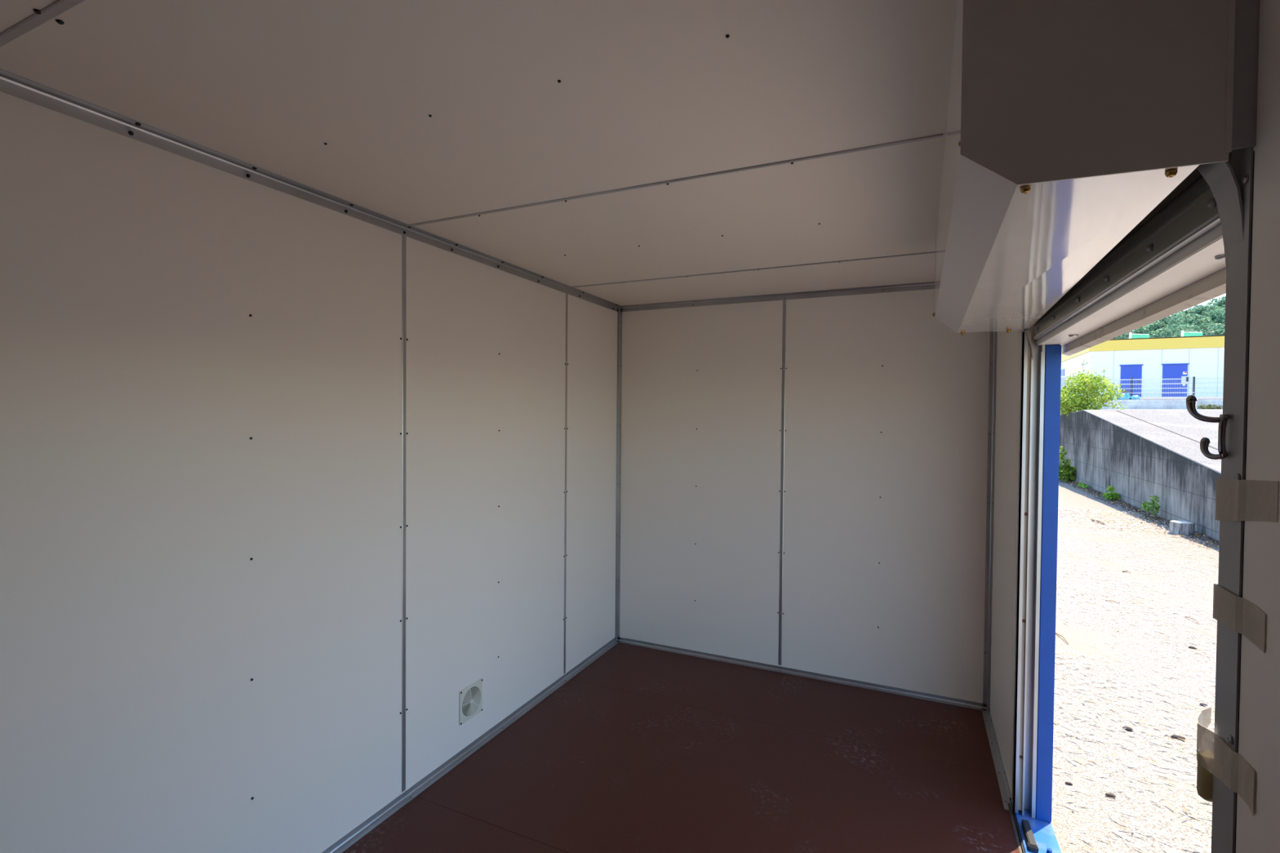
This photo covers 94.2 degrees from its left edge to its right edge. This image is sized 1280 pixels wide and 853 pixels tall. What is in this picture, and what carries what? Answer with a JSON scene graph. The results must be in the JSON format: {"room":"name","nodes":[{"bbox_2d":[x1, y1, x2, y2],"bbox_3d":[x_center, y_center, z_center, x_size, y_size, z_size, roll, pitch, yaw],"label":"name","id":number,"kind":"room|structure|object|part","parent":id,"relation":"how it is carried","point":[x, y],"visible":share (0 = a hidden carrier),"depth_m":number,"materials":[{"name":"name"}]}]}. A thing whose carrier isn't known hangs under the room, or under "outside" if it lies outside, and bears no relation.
{"room":"cargo space","nodes":[
{"label":"cargo space","id":0,"kind":"room"},
{"bbox_2d":[0,91,617,852],"bbox_3d":[-1.164,0.381,2.231,0.064,2.434,4.786,1,1,25],"label":"wall","id":1,"kind":"structure","parent":0,"point":[201,363],"depth_m":1.94,"materials":[{"name":"white"}]},
{"bbox_2d":[0,68,622,311],"bbox_3d":[-1.111,-0.816,2.189,0.038,0.038,4.666,1,1,25],"label":"trim","id":2,"kind":"structure","parent":1,"relation":"attached to","point":[11,83],"depth_m":1.86,"materials":[{"name":"metal"}]},
{"bbox_2d":[401,234,406,791],"bbox_3d":[-0.999,0.376,2.518,0.003,2.360,0.021,1,1,25],"label":"strip","id":3,"kind":"object","parent":1,"relation":"attached to","point":[404,237],"visible":1,"depth_m":2.51,"materials":[{"name":"metal"}]},
{"bbox_2d":[458,678,482,725],"bbox_3d":[-0.827,1.348,2.917,0.012,0.162,0.162,1,1,25],"label":"air vent","id":4,"kind":"object","parent":1,"relation":"in","point":[470,698],"visible":1,"depth_m":2.91,"materials":[{"name":"beige plastic"}]},
{"bbox_2d":[321,637,620,852],"bbox_3d":[-1.133,1.583,2.234,0.034,0.030,4.666,1,1,25],"label":"trim","id":5,"kind":"structure","parent":1,"relation":"attached to","point":[362,829],"depth_m":2.79,"materials":[{"name":"metal"}]},
{"bbox_2d":[563,293,568,674],"bbox_3d":[-0.460,0.359,3.687,0.003,2.360,0.020,1,1,25],"label":"strip","id":6,"kind":"object","parent":1,"relation":"attached to","point":[566,294],"visible":1,"depth_m":3.68,"materials":[{"name":"metal"}]},
{"bbox_2d":[614,307,622,639],"bbox_3d":[-0.155,0.351,4.320,0.026,2.434,0.026,1,1,25],"label":"trim","id":7,"kind":"structure","parent":1,"relation":"attached to","point":[620,313],"depth_m":4.33,"materials":[{"name":"metal"}]},
{"bbox_2d":[0,0,957,306],"bbox_3d":[-0.024,-0.850,1.687,2.552,0.075,4.786,1,1,25],"label":"ceiling","id":8,"kind":"structure","parent":0,"point":[409,112],"depth_m":1.54,"materials":[{"name":"white"}]},
{"bbox_2d":[0,0,84,47],"bbox_3d":[-0.442,-0.803,0.840,2.330,0.004,0.020,1,1,25],"label":"strip","id":9,"kind":"object","parent":8,"relation":"attached to","point":[59,6],"depth_m":1.19,"materials":[{"name":"metal"}]},
{"bbox_2d":[407,133,942,226],"bbox_3d":[-0.064,-0.822,2.066,1.990,0.004,0.016,1,1,25],"label":"strip","id":10,"kind":"object","parent":8,"relation":"attached to","point":[938,135],"visible":1,"depth_m":1.94,"materials":[{"name":"metal"}]},
{"bbox_2d":[570,251,935,288],"bbox_3d":[0.631,-0.837,3.166,2.330,0.004,0.016,1,1,25],"label":"strip","id":11,"kind":"object","parent":8,"relation":"attached to","point":[931,251],"visible":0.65,"depth_m":3.15,"materials":[{"name":"metal"}]},
{"bbox_2d":[932,0,1235,334],"bbox_3d":[1.045,-0.593,1.676,0.364,0.453,1.820,1,1,25],"label":"box","id":12,"kind":"object","parent":8,"relation":"attached to","point":[1068,122],"visible":1,"depth_m":0.89,"materials":[{"name":"white metal"}]},
{"bbox_3d":[0.891,-0.625,1.748,0.002,0.371,1.806,1,1,25],"label":"panel","id":13,"kind":"part","parent":12,"relation":"part of","materials":[{"name":"white"}]},
{"bbox_3d":[0.929,-0.420,1.734,0.090,0.075,1.807,1,1,25],"label":"chamfer panel","id":14,"kind":"part","parent":12,"relation":"part of","materials":[{"name":"grey metal"}]},
{"bbox_3d":[1.433,-0.613,2.497,0.348,0.437,0.003,1,1,25],"label":"plate","id":15,"kind":"part","parent":12,"relation":"part of","materials":[{"name":"white metal"}]},
{"bbox_3d":[1.079,-0.381,1.665,0.255,0.013,1.810,1,1,26],"label":"panel","id":16,"kind":"part","parent":12,"relation":"part of","materials":[{"name":"white"}]},
{"bbox_3d":[0.648,-0.578,0.860,0.321,0.437,0.005,1,1,25],"label":"plate","id":17,"kind":"part","parent":12,"relation":"part of","materials":[{"name":"white metal"}]},
{"bbox_2d":[1033,151,1231,339],"bbox_3d":[1.100,-0.531,1.660,0.311,0.380,1.790,1,1,25],"label":"roller shutter","id":18,"kind":"object","parent":12,"relation":"attached to","point":[1189,211],"visible":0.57,"depth_m":1.25,"materials":[{"name":"grey metal"}]},
{"bbox_2d":[342,642,1018,852],"bbox_3d":[-0.050,1.696,1.736,2.542,0.160,4.786,1,1,25],"label":"floor","id":19,"kind":"structure","parent":0,"point":[643,749],"depth_m":2.74,"materials":[{"name":"red paint"}]},
{"bbox_2d":[619,288,990,703],"bbox_3d":[0.977,0.369,3.843,2.482,2.434,0.064,1,1,25],"label":"wall","id":20,"kind":"structure","parent":0,"point":[886,404],"depth_m":3.75,"materials":[{"name":"white"}]},
{"bbox_2d":[619,281,935,311],"bbox_3d":[0.914,-0.830,3.804,2.363,0.036,0.036,1,1,25],"label":"trim","id":21,"kind":"structure","parent":20,"relation":"attached to","point":[929,285],"depth_m":3.80,"materials":[{"name":"metal"}]},
{"bbox_2d":[777,299,786,665],"bbox_3d":[0.918,0.367,3.838,0.021,2.360,0.003,1,1,25],"label":"strip","id":22,"kind":"object","parent":20,"relation":"attached to","point":[784,334],"visible":1,"depth_m":3.84,"materials":[{"name":"metal"}]},
{"bbox_2d":[617,637,986,710],"bbox_3d":[0.895,1.571,3.851,2.363,0.028,0.030,1,1,25],"label":"trim","id":23,"kind":"structure","parent":20,"relation":"attached to","point":[913,694],"depth_m":3.77,"materials":[{"name":"metal"}]},
{"bbox_2d":[990,0,1279,852],"bbox_3d":[1.061,0.418,1.205,0.119,2.434,4.666,1,1,25],"label":"wall","id":24,"kind":"structure","parent":0,"point":[1259,739],"depth_m":0.77,"materials":[{"name":"white"}]},
{"bbox_2d":[982,331,997,711],"bbox_3d":[1.956,0.386,3.320,0.028,2.434,0.075,1,1,25],"label":"trim","id":25,"kind":"structure","parent":24,"relation":"attached to","point":[993,335],"depth_m":3.35,"materials":[{"name":"metal"}]},
{"bbox_2d":[981,706,1012,810],"bbox_3d":[1.756,1.599,2.939,0.036,0.020,0.966,1,1,25],"label":"trim","id":26,"kind":"structure","parent":24,"relation":"attached to","point":[1003,784],"depth_m":2.86,"materials":[{"name":"metal"}]},
{"bbox_2d":[1011,330,1027,813],"bbox_3d":[1.576,0.602,2.469,0.014,1.988,0.072,1,1,25],"label":"door frame","id":27,"kind":"structure","parent":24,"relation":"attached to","point":[1024,353],"depth_m":2.44,"materials":[{"name":"metal"}]},
{"bbox_2d":[1017,330,1031,810],"bbox_3d":[1.587,0.597,2.461,0.013,1.978,0.058,1,1,25],"label":"batten","id":28,"kind":"object","parent":24,"relation":"attached to","point":[1028,362],"visible":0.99,"depth_m":2.44,"materials":[{"name":"beige metal"}]},
{"bbox_2d":[1020,328,1044,818],"bbox_3d":[1.594,0.598,2.447,0.080,1.998,0.060,1,1,25],"label":"rail","id":29,"kind":"object","parent":24,"relation":"attached to","point":[1037,367],"visible":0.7,"depth_m":2.44,"materials":[{"name":"metal"}]},
{"bbox_2d":[1007,797,1061,852],"bbox_3d":[1.238,1.649,1.656,0.141,0.102,2.000,1,1,25],"label":"door sill","id":30,"kind":"structure","parent":24,"relation":"attached to","point":[1043,833],"depth_m":2.34,"materials":[{"name":"blue paint"}]},
{"bbox_2d":[1021,819,1038,852],"bbox_3d":[1.512,1.589,2.311,0.032,0.024,0.160,1,1,23],"label":"buffer","id":31,"kind":"object","parent":30,"relation":"on","point":[1032,846],"visible":1,"depth_m":2.29,"materials":[{"name":"black rubber"}]},
{"bbox_3d":[1.247,1.656,1.652,0.122,0.090,2.000,1,1,25],"label":"sill plate","id":32,"kind":"part","parent":30,"relation":"part of","materials":[{"name":"blue paint"}]},
{"bbox_2d":[1035,344,1061,822],"bbox_3d":[1.662,0.636,2.435,0.054,1.926,0.098,1,1,25],"label":"post","id":33,"kind":"object","parent":30,"relation":"on","point":[1052,379],"visible":0.76,"depth_m":2.39,"materials":[{"name":"blue metal"}]},
{"bbox_2d":[1035,223,1226,355],"bbox_3d":[1.276,-0.317,1.532,0.126,0.081,2.060,1,1,25],"label":"lintel","id":34,"kind":"object","parent":24,"relation":"attached to","point":[1194,274],"visible":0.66,"depth_m":1.39,"materials":[{"name":"white paint"}]},
{"bbox_2d":[1186,395,1230,459],"bbox_3d":[0.823,0.001,0.860,0.022,0.094,0.052,0,1,-23],"label":"coat hook","id":35,"kind":"object","parent":24,"relation":"attached to","point":[1191,400],"visible":1,"depth_m":0.85,"materials":[{"name":"black metal"}]},
{"bbox_3d":[0.827,0.013,0.844,0.012,0.060,0.023,1,1,25],"label":"plate","id":36,"kind":"part","parent":35,"relation":"part of","materials":[{"name":"black metal"}]},
{"bbox_2d":[1196,161,1244,852],"bbox_3d":[0.847,0.619,0.850,0.098,2.002,0.066,1,1,25],"label":"rail","id":37,"kind":"object","parent":24,"relation":"attached to","point":[1220,177],"visible":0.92,"depth_m":0.85,"materials":[{"name":"grey metal"}]},
{"bbox_2d":[1196,706,1254,816],"bbox_3d":[0.822,0.465,0.836,0.023,0.079,0.158,1,1,25],"label":"tape strip","id":38,"kind":"object","parent":24,"relation":"attached to","point":[1218,758],"visible":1,"depth_m":0.83,"materials":[{"name":"beige plastic"}]},
{"bbox_2d":[1196,753,1213,802],"bbox_3d":[0.846,0.521,0.884,0.025,0.069,0.025,1,1,25],"label":"tube","id":39,"kind":"object","parent":38,"relation":"attached to","point":[1204,778],"visible":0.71,"depth_m":0.88,"materials":[{"name":"beige"}]},
{"bbox_2d":[1213,0,1260,852],"bbox_3d":[0.812,0.423,0.836,0.025,2.434,0.061,1,1,25],"label":"trim","id":40,"kind":"structure","parent":24,"relation":"attached to","point":[1246,11],"depth_m":0.81,"materials":[{"name":"silver metal"}]},
{"bbox_2d":[1213,583,1265,653],"bbox_3d":[0.816,0.257,0.808,0.011,0.054,0.134,1,1,25],"label":"tape strip","id":41,"kind":"object","parent":24,"relation":"attached to","point":[1238,614],"visible":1,"depth_m":0.80,"materials":[{"name":"beige plastic"}]},
{"bbox_2d":[1234,150,1254,852],"bbox_3d":[0.811,0.636,0.811,0.002,2.008,0.002,1,1,25],"label":"seal","id":42,"kind":"object","parent":24,"relation":"attached to","point":[1254,150],"visible":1,"depth_m":0.80,"materials":[{"name":"black rubber"}]},
{"bbox_2d":[1215,478,1279,522],"bbox_3d":[0.813,0.102,0.796,0.011,0.072,0.152,1,1,25],"label":"tape strip","id":43,"kind":"object","parent":24,"relation":"attached to","point":[1257,500],"visible":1,"depth_m":0.80,"materials":[{"name":"beige plastic"}]},
{"bbox_2d":[1051,475,1219,852],"bbox_3d":[-7.486,1.502,14.488,34.320,0.017,100.000,1,1,25],"label":"ground","id":44,"kind":"structure","parent":0,"point":[1067,823],"depth_m":4.24,"materials":[{"name":"sand"},{"name":"gravel"}]},
{"bbox_2d":[1058,446,1075,481],"bbox_3d":[12.491,1.121,17.424,0.788,1.089,0.631,0,1,-11],"label":"weed","id":45,"kind":"object","parent":44,"relation":"on","point":[1066,473],"visible":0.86,"depth_m":17.30,"materials":[{"name":"green plant"}]},
{"bbox_2d":[1076,482,1089,488],"bbox_3d":[11.858,1.594,15.933,0.227,0.185,0.941,1,1,25],"label":"weed","id":46,"kind":"object","parent":44,"relation":"on","point":[1082,485],"visible":0.93,"depth_m":15.79,"materials":[{"name":"green plant"}]},
{"bbox_2d":[1105,793,1115,797],"bbox_3d":[2.280,1.788,2.884,0.045,0.012,0.019,1,1,25],"label":"bark piece","id":47,"kind":"object","parent":44,"relation":"on","point":[1110,795],"visible":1,"depth_m":2.88,"materials":[{"name":"grey"}]},
{"bbox_2d":[1102,485,1120,500],"bbox_3d":[10.624,1.530,13.409,0.349,0.387,0.316,1,1,25],"label":"weed","id":48,"kind":"object","parent":44,"relation":"on","point":[1111,495],"visible":0.98,"depth_m":13.38,"materials":[{"name":"green plant"}]},
{"bbox_2d":[1122,726,1133,731],"bbox_3d":[2.873,1.779,3.502,0.056,0.015,0.025,1,1,25],"label":"bark piece","id":49,"kind":"object","parent":44,"relation":"on","point":[1126,728],"visible":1,"depth_m":3.50,"materials":[{"name":"grey"}]},
{"bbox_2d":[1053,506,1218,852],"bbox_3d":[5.927,1.738,6.382,3.223,0.035,13.002,1,1,33],"label":"stones","id":50,"kind":"object","parent":44,"relation":"on","point":[1081,687],"visible":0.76,"depth_m":3.82},
{"bbox_2d":[1058,409,1221,542],"bbox_3d":[10.078,0.706,11.331,0.449,2.197,25.006,1,1,25],"label":"wall","id":51,"kind":"structure","parent":44,"relation":"on","point":[1104,448],"depth_m":12.15,"materials":[{"name":"concrete"}]},
{"bbox_2d":[1060,359,1128,416],"bbox_3d":[13.877,-1.139,18.492,1.956,1.882,1.674,1,1,22],"label":"bush","id":52,"kind":"object","parent":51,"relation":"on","point":[1073,402],"visible":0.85,"depth_m":18.22,"materials":[{"name":"green plant"}]},
{"bbox_2d":[1060,479,1219,549],"bbox_3d":[10.460,1.641,13.368,0.657,0.046,11.085,1,1,26],"label":"drift","id":53,"kind":"object","parent":44,"relation":"on","point":[1207,538],"visible":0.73,"depth_m":11.27,"materials":[{"name":"plant"}]},
{"bbox_2d":[1140,495,1160,518],"bbox_3d":[9.437,1.512,10.983,0.288,0.491,0.270,1,1,25],"label":"weed","id":54,"kind":"object","parent":44,"relation":"on","point":[1145,505],"visible":0.97,"depth_m":10.94,"materials":[{"name":"green plant"}]},
{"bbox_2d":[1170,734,1185,740],"bbox_3d":[3.080,1.780,3.406,0.065,0.019,0.032,1,1,25],"label":"bark piece","id":55,"kind":"object","parent":44,"relation":"on","point":[1175,736],"visible":1,"depth_m":3.40,"materials":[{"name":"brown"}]},
{"bbox_2d":[1168,520,1195,536],"bbox_3d":[8.706,1.639,9.555,0.306,0.214,0.306,1,1,25],"label":"concrete block","id":56,"kind":"object","parent":44,"relation":"on","point":[1176,527],"visible":0.98,"depth_m":9.46,"materials":[{"name":"grey concrete"}]},
{"bbox_2d":[1065,396,1222,453],"bbox_3d":[49.272,0.050,29.698,55.380,2.804,84.800,1,1,25],"label":"ramp","id":57,"kind":"object","parent":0,"point":[1180,421],"visible":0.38,"depth_m":13.80,"materials":[{"name":"concrete"}]},
{"bbox_2d":[1060,375,1110,397],"bbox_3d":[26.295,-2.154,35.281,2.450,1.700,0.250,1,1,25],"label":"wall","id":58,"kind":"structure","parent":57,"relation":"on","point":[1063,378],"depth_m":35.50,"materials":[{"name":"grey paint"}]},
{"bbox_2d":[1128,332,1149,338],"bbox_3d":[48.555,-5.314,57.960,1.572,7.750,0.260,1,1,25],"label":"skylight","id":59,"kind":"object","parent":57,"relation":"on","point":[1131,335],"visible":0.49,"depth_m":57.93,"materials":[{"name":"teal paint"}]},
{"bbox_2d":[1060,399,1222,414],"bbox_3d":[26.394,-0.631,21.876,18.400,0.750,0.750,1,1,25],"label":"wall","id":60,"kind":"structure","parent":57,"relation":"on","point":[1134,403],"depth_m":23.99,"materials":[{"name":"concrete"}]},
{"bbox_2d":[1116,392,1130,399],"bbox_3d":[20.080,-1.260,24.702,0.496,0.295,0.350,1,1,25],"label":"plastic sack","id":61,"kind":"object","parent":60,"relation":"on","point":[1126,396],"visible":0.78,"depth_m":24.58,"materials":[{"name":"blue plastic"}]},
{"bbox_2d":[1129,395,1140,399],"bbox_3d":[20.397,-1.203,24.513,0.354,0.190,0.331,1,1,25],"label":"plastic sack","id":62,"kind":"object","parent":60,"relation":"on","point":[1134,397],"visible":0.96,"depth_m":24.42,"materials":[{"name":"blue plastic"}]},
{"bbox_2d":[1062,376,1222,399],"bbox_3d":[24.751,-1.511,22.783,14.630,0.950,0.175,1,1,25],"label":"wire fence","id":63,"kind":"object","parent":60,"relation":"on","point":[1184,380],"visible":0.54,"depth_m":24.22,"materials":[{"name":"grey metal"}]},
{"bbox_3d":[19.353,-1.587,25.321,2.500,0.820,0.014,1,1,25],"label":"wire panel","id":64,"kind":"part","parent":63,"relation":"part of","materials":[{"name":"grey metal"}]},
{"bbox_3d":[20.490,-1.573,24.800,0.060,0.930,0.060,1,1,25],"label":"post","id":65,"kind":"part","parent":63,"relation":"part of","materials":[{"name":"grey metal"}]},
{"bbox_3d":[20.790,-1.942,24.601,2.900,0.024,0.030,1,1,25],"label":"rail","id":66,"kind":"part","parent":63,"relation":"part of","materials":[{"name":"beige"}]},
{"bbox_3d":[20.874,-1.211,24.573,3.100,0.024,0.030,1,1,25],"label":"rail","id":67,"kind":"part","parent":63,"relation":"part of","materials":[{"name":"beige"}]},
{"bbox_3d":[20.787,-1.572,24.608,2.900,0.024,0.030,1,1,25],"label":"rail","id":68,"kind":"part","parent":63,"relation":"part of","materials":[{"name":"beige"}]},
{"bbox_3d":[20.876,-1.391,24.570,3.100,0.024,0.030,1,1,25],"label":"rail","id":69,"kind":"part","parent":63,"relation":"part of","materials":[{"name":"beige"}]},
{"bbox_3d":[20.788,-1.752,24.605,2.900,0.024,0.030,1,1,25],"label":"rail","id":70,"kind":"part","parent":63,"relation":"part of","materials":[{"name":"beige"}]},
{"bbox_3d":[21.396,-1.553,24.379,2.000,0.820,0.014,1,1,25],"label":"wire panel","id":71,"kind":"part","parent":63,"relation":"part of","materials":[{"name":"grey metal"}]},
{"bbox_3d":[22.015,-1.891,23.987,0.280,0.280,0.050,1,1,25],"label":"lock plate","id":72,"kind":"part","parent":63,"relation":"part of","materials":[{"name":"grey metal"}]},
{"bbox_3d":[22.306,-1.543,23.963,0.060,0.930,0.060,1,1,25],"label":"post","id":73,"kind":"part","parent":63,"relation":"part of","materials":[{"name":"grey metal"}]},
{"bbox_3d":[23.439,-1.519,23.437,2.500,0.820,0.014,1,1,25],"label":"wire panel","id":74,"kind":"part","parent":63,"relation":"part of","materials":[{"name":"grey metal"}]},
{"bbox_2d":[1061,334,1224,396],"bbox_3d":[43.678,-3.363,41.910,24.068,4.560,19.419,1,1,25],"label":"building","id":75,"kind":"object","parent":57,"relation":"on","point":[1201,356],"visible":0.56,"depth_m":36.86,"materials":[{"name":"white paint"}]},
{"bbox_3d":[32.864,-3.122,46.802,0.025,2.520,4.400,1,1,25],"label":"gate door","id":76,"kind":"part","parent":75,"relation":"part of","materials":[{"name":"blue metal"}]},
{"bbox_3d":[30.900,-2.771,37.436,1.050,2.130,0.038,1,1,25],"label":"door","id":77,"kind":"part","parent":75,"relation":"part of","materials":[{"name":"blue metal"}]},
{"bbox_3d":[32.847,-2.738,36.538,1.180,2.130,0.038,1,1,25],"label":"door","id":78,"kind":"part","parent":75,"relation":"part of","materials":[{"name":"blue metal"}]},
{"bbox_2d":[1116,410,1217,449],"bbox_3d":[11.172,0.433,12.475,0.030,1.868,20.001,1,1,25],"label":"joint","id":79,"kind":"object","parent":57,"relation":"on","point":[1117,411],"visible":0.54,"depth_m":12.79,"materials":[{"name":"grey concrete"}]},
{"bbox_2d":[1181,330,1203,336],"bbox_3d":[52.142,-5.244,56.306,1.572,7.730,0.260,1,1,25],"label":"skylight","id":80,"kind":"object","parent":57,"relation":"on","point":[1183,333],"visible":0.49,"depth_m":56.27,"materials":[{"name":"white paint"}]},
{"bbox_2d":[1195,404,1222,408],"bbox_3d":[22.224,-0.749,23.247,0.999,0.290,0.236,1,1,25],"label":"weed","id":81,"kind":"object","parent":57,"relation":"on","point":[1208,406],"visible":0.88,"depth_m":23.23,"materials":[{"name":"green plant"}]},
{"label":"outside","id":82,"kind":"structure","parent":0,"visible":0},
{"bbox_3d":[246.808,-31.686,183.060,294.000,75.794,300.000,1,1,25],"label":"hill","id":83,"kind":"object","parent":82,"visible":0},
{"bbox_2d":[1115,332,1133,338],"bbox_3d":[185.749,-30.116,229.906,10.221,13.221,9.842,1,1,4],"label":"tree","id":84,"kind":"object","parent":83,"relation":"on","point":[1126,335],"visible":0.05,"depth_m":226.88,"materials":[{"name":"green plant"}]},
{"bbox_2d":[1133,328,1143,333],"bbox_3d":[211.455,-38.754,249.457,9.363,12.111,9.016,0,1,-5],"label":"tree","id":85,"kind":"object","parent":83,"relation":"on","point":[1136,331],"visible":0.09,"depth_m":250.21,"materials":[{"name":"green plant"}]},
{"bbox_2d":[1137,320,1169,334],"bbox_3d":[200.518,-34.807,232.629,8.997,12.538,9.465,1,1,12],"label":"tree","id":86,"kind":"object","parent":83,"relation":"on","point":[1153,326],"visible":0.45,"depth_m":230.36,"materials":[{"name":"green plant"}]},
{"bbox_2d":[1146,325,1173,337],"bbox_3d":[188.084,-30.166,214.667,8.330,11.608,8.763,1,1,9],"label":"tree","id":87,"kind":"object","parent":83,"relation":"on","point":[1157,331],"visible":0.12,"depth_m":213.55,"materials":[{"name":"green plant"}]},
{"bbox_2d":[1155,315,1171,326],"bbox_3d":[226.001,-43.271,256.138,9.228,10.699,9.306,0,1,-2],"label":"tree","id":88,"kind":"object","parent":83,"relation":"on","point":[1164,319],"visible":0.16,"depth_m":254.52,"materials":[{"name":"green plant"}]},
{"bbox_2d":[1159,324,1181,337],"bbox_3d":[183.345,-29.003,205.004,8.983,12.483,7.877,-1,1,-44],"label":"tree","id":89,"kind":"object","parent":83,"relation":"on","point":[1163,334],"visible":0.16,"depth_m":204.09,"materials":[{"name":"green plant"}]},
{"bbox_2d":[1166,315,1185,327],"bbox_3d":[207.412,-36.813,228.647,8.422,11.703,7.385,1,1,7],"label":"tree","id":90,"kind":"object","parent":83,"relation":"on","point":[1175,317],"visible":0.06,"depth_m":228.01,"materials":[{"name":"green plant"}]},
{"bbox_2d":[1166,311,1185,324],"bbox_3d":[221.059,-41.495,244.915,7.076,11.213,8.069,1,1,35],"label":"tree","id":91,"kind":"object","parent":83,"relation":"on","point":[1184,313],"visible":0.02,"depth_m":246.90,"materials":[{"name":"green plant"}]},
{"bbox_2d":[1173,317,1185,324],"bbox_3d":[200.688,-34.429,219.262,7.347,11.642,8.378,0,1,-26],"label":"tree","id":92,"kind":"object","parent":83,"relation":"on","point":[1179,318],"visible":0.09,"depth_m":219.38,"materials":[{"name":"green plant"}]},
{"bbox_2d":[1169,312,1193,324],"bbox_3d":[214.729,-39.447,236.212,7.543,11.952,8.601,1,1,9],"label":"tree","id":93,"kind":"object","parent":83,"relation":"on","point":[1177,313],"visible":0.06,"depth_m":235.77,"materials":[{"name":"green plant"}]},
{"bbox_2d":[1172,328,1194,337],"bbox_3d":[158.707,-21.924,172.432,9.025,12.124,9.373,0,1,-25],"label":"tree","id":94,"kind":"object","parent":83,"relation":"on","point":[1189,331],"visible":0.02,"depth_m":171.34,"materials":[{"name":"green plant"}]},
{"bbox_2d":[1165,323,1205,337],"bbox_3d":[171.790,-25.849,187.090,9.658,13.421,8.469,1,1,7],"label":"tree","id":95,"kind":"object","parent":83,"relation":"on","point":[1170,332],"visible":0.19,"depth_m":187.08,"materials":[{"name":"green plant"}]},
{"bbox_2d":[1180,306,1192,318],"bbox_3d":[240.464,-46.497,260.543,7.668,12.151,8.744,0,1,-21],"label":"tree","id":96,"kind":"object","parent":83,"relation":"on","point":[1186,311],"visible":0.11,"depth_m":259.54,"materials":[{"name":"green plant"}]},
{"bbox_2d":[1171,327,1206,337],"bbox_3d":[165.026,-23.627,179.037,8.420,11.735,8.858,0,1,-31],"label":"tree","id":97,"kind":"object","parent":83,"relation":"on","point":[1198,330],"visible":0.05,"depth_m":176.71,"materials":[{"name":"green plant"}]},
{"bbox_2d":[1186,304,1204,315],"bbox_3d":[236.085,-46.695,251.325,7.893,10.603,8.197,0,1,-40],"label":"tree","id":98,"kind":"object","parent":83,"relation":"on","point":[1191,311],"visible":0.13,"depth_m":252.20,"materials":[{"name":"green plant"}]},
{"bbox_2d":[1181,313,1212,328],"bbox_3d":[197.812,-33.960,211.925,8.084,12.811,9.219,0,1,-36],"label":"tree","id":99,"kind":"object","parent":83,"relation":"on","point":[1188,320],"visible":0.24,"depth_m":211.32,"materials":[{"name":"green plant"}]},
{"bbox_2d":[1182,317,1213,329],"bbox_3d":[190.519,-31.261,203.554,9.151,12.293,9.504,0,1,-4],"label":"tree","id":100,"kind":"object","parent":83,"relation":"on","point":[1199,322],"visible":0.08,"depth_m":203.15,"materials":[{"name":"green plant"}]},
{"bbox_2d":[1196,322,1212,331],"bbox_3d":[184.607,-28.726,193.516,7.323,10.176,6.422,1,1,24],"label":"tree","id":101,"kind":"object","parent":83,"relation":"on","point":[1202,325],"visible":0.07,"depth_m":193.06,"materials":[{"name":"green plant"}]},
{"bbox_2d":[1192,302,1217,317],"bbox_3d":[229.970,-44.482,241.346,7.429,11.773,8.472,0,1,-12],"label":"tree","id":102,"kind":"object","parent":83,"relation":"on","point":[1198,310],"visible":0.39,"depth_m":241.83,"materials":[{"name":"green plant"}]},
{"bbox_2d":[1200,305,1222,315],"bbox_3d":[223.723,-41.973,232.872,7.829,10.879,6.865,0,1,-19],"label":"tree","id":103,"kind":"object","parent":83,"relation":"on","point":[1212,307],"visible":0.09,"depth_m":232.09,"materials":[{"name":"green plant"}]},
{"bbox_2d":[1204,307,1224,322],"bbox_3d":[211.107,-37.488,216.315,8.403,11.676,7.368,1,1,12],"label":"tree","id":104,"kind":"object","parent":83,"relation":"on","point":[1214,314],"visible":0.24,"depth_m":216.30,"materials":[{"name":"green plant"}]},
{"bbox_2d":[1204,322,1224,333],"bbox_3d":[178.397,-27.059,186.132,8.376,10.834,8.065,0,1,-9],"label":"tree","id":105,"kind":"object","parent":83,"relation":"on","point":[1213,324],"visible":0.08,"depth_m":184.61,"materials":[{"name":"green plant"}]},
{"bbox_2d":[1205,323,1225,335],"bbox_3d":[167.131,-24.102,169.273,9.537,11.058,9.618,1,1,23],"label":"tree","id":106,"kind":"object","parent":83,"relation":"on","point":[1217,330],"visible":0.22,"depth_m":169.74,"materials":[{"name":"green plant"}]},
{"bbox_2d":[1209,295,1225,303],"bbox_3d":[249.263,-49.851,255.047,9.585,12.697,9.111,1,1,43],"label":"tree","id":107,"kind":"object","parent":83,"relation":"on","point":[1214,299],"visible":0.04,"depth_m":254.49,"materials":[{"name":"green plant"}]},
{"bbox_2d":[1212,307,1225,324],"bbox_3d":[204.114,-35.473,206.230,7.339,11.630,8.370,0,1,-23],"label":"tree","id":108,"kind":"object","parent":83,"relation":"on","point":[1220,320],"visible":0.17,"depth_m":207.10,"materials":[{"name":"green plant"}]},
{"bbox_2d":[1213,296,1225,308],"bbox_3d":[243.212,-48.942,247.739,6.644,10.529,7.576,1,1,36],"label":"tree","id":109,"kind":"object","parent":83,"relation":"on","point":[1220,303],"visible":0.32,"depth_m":247.26,"materials":[{"name":"green plant"}]},
{"bbox_2d":[1222,312,1225,324],"bbox_3d":[199.016,-33.372,198.595,8.431,10.906,8.119,0,1,-17],"label":"tree","id":110,"kind":"object","parent":83,"relation":"on","point":[1224,314],"visible":0.02,"depth_m":200.49,"materials":[{"name":"green plant"}]}
]}

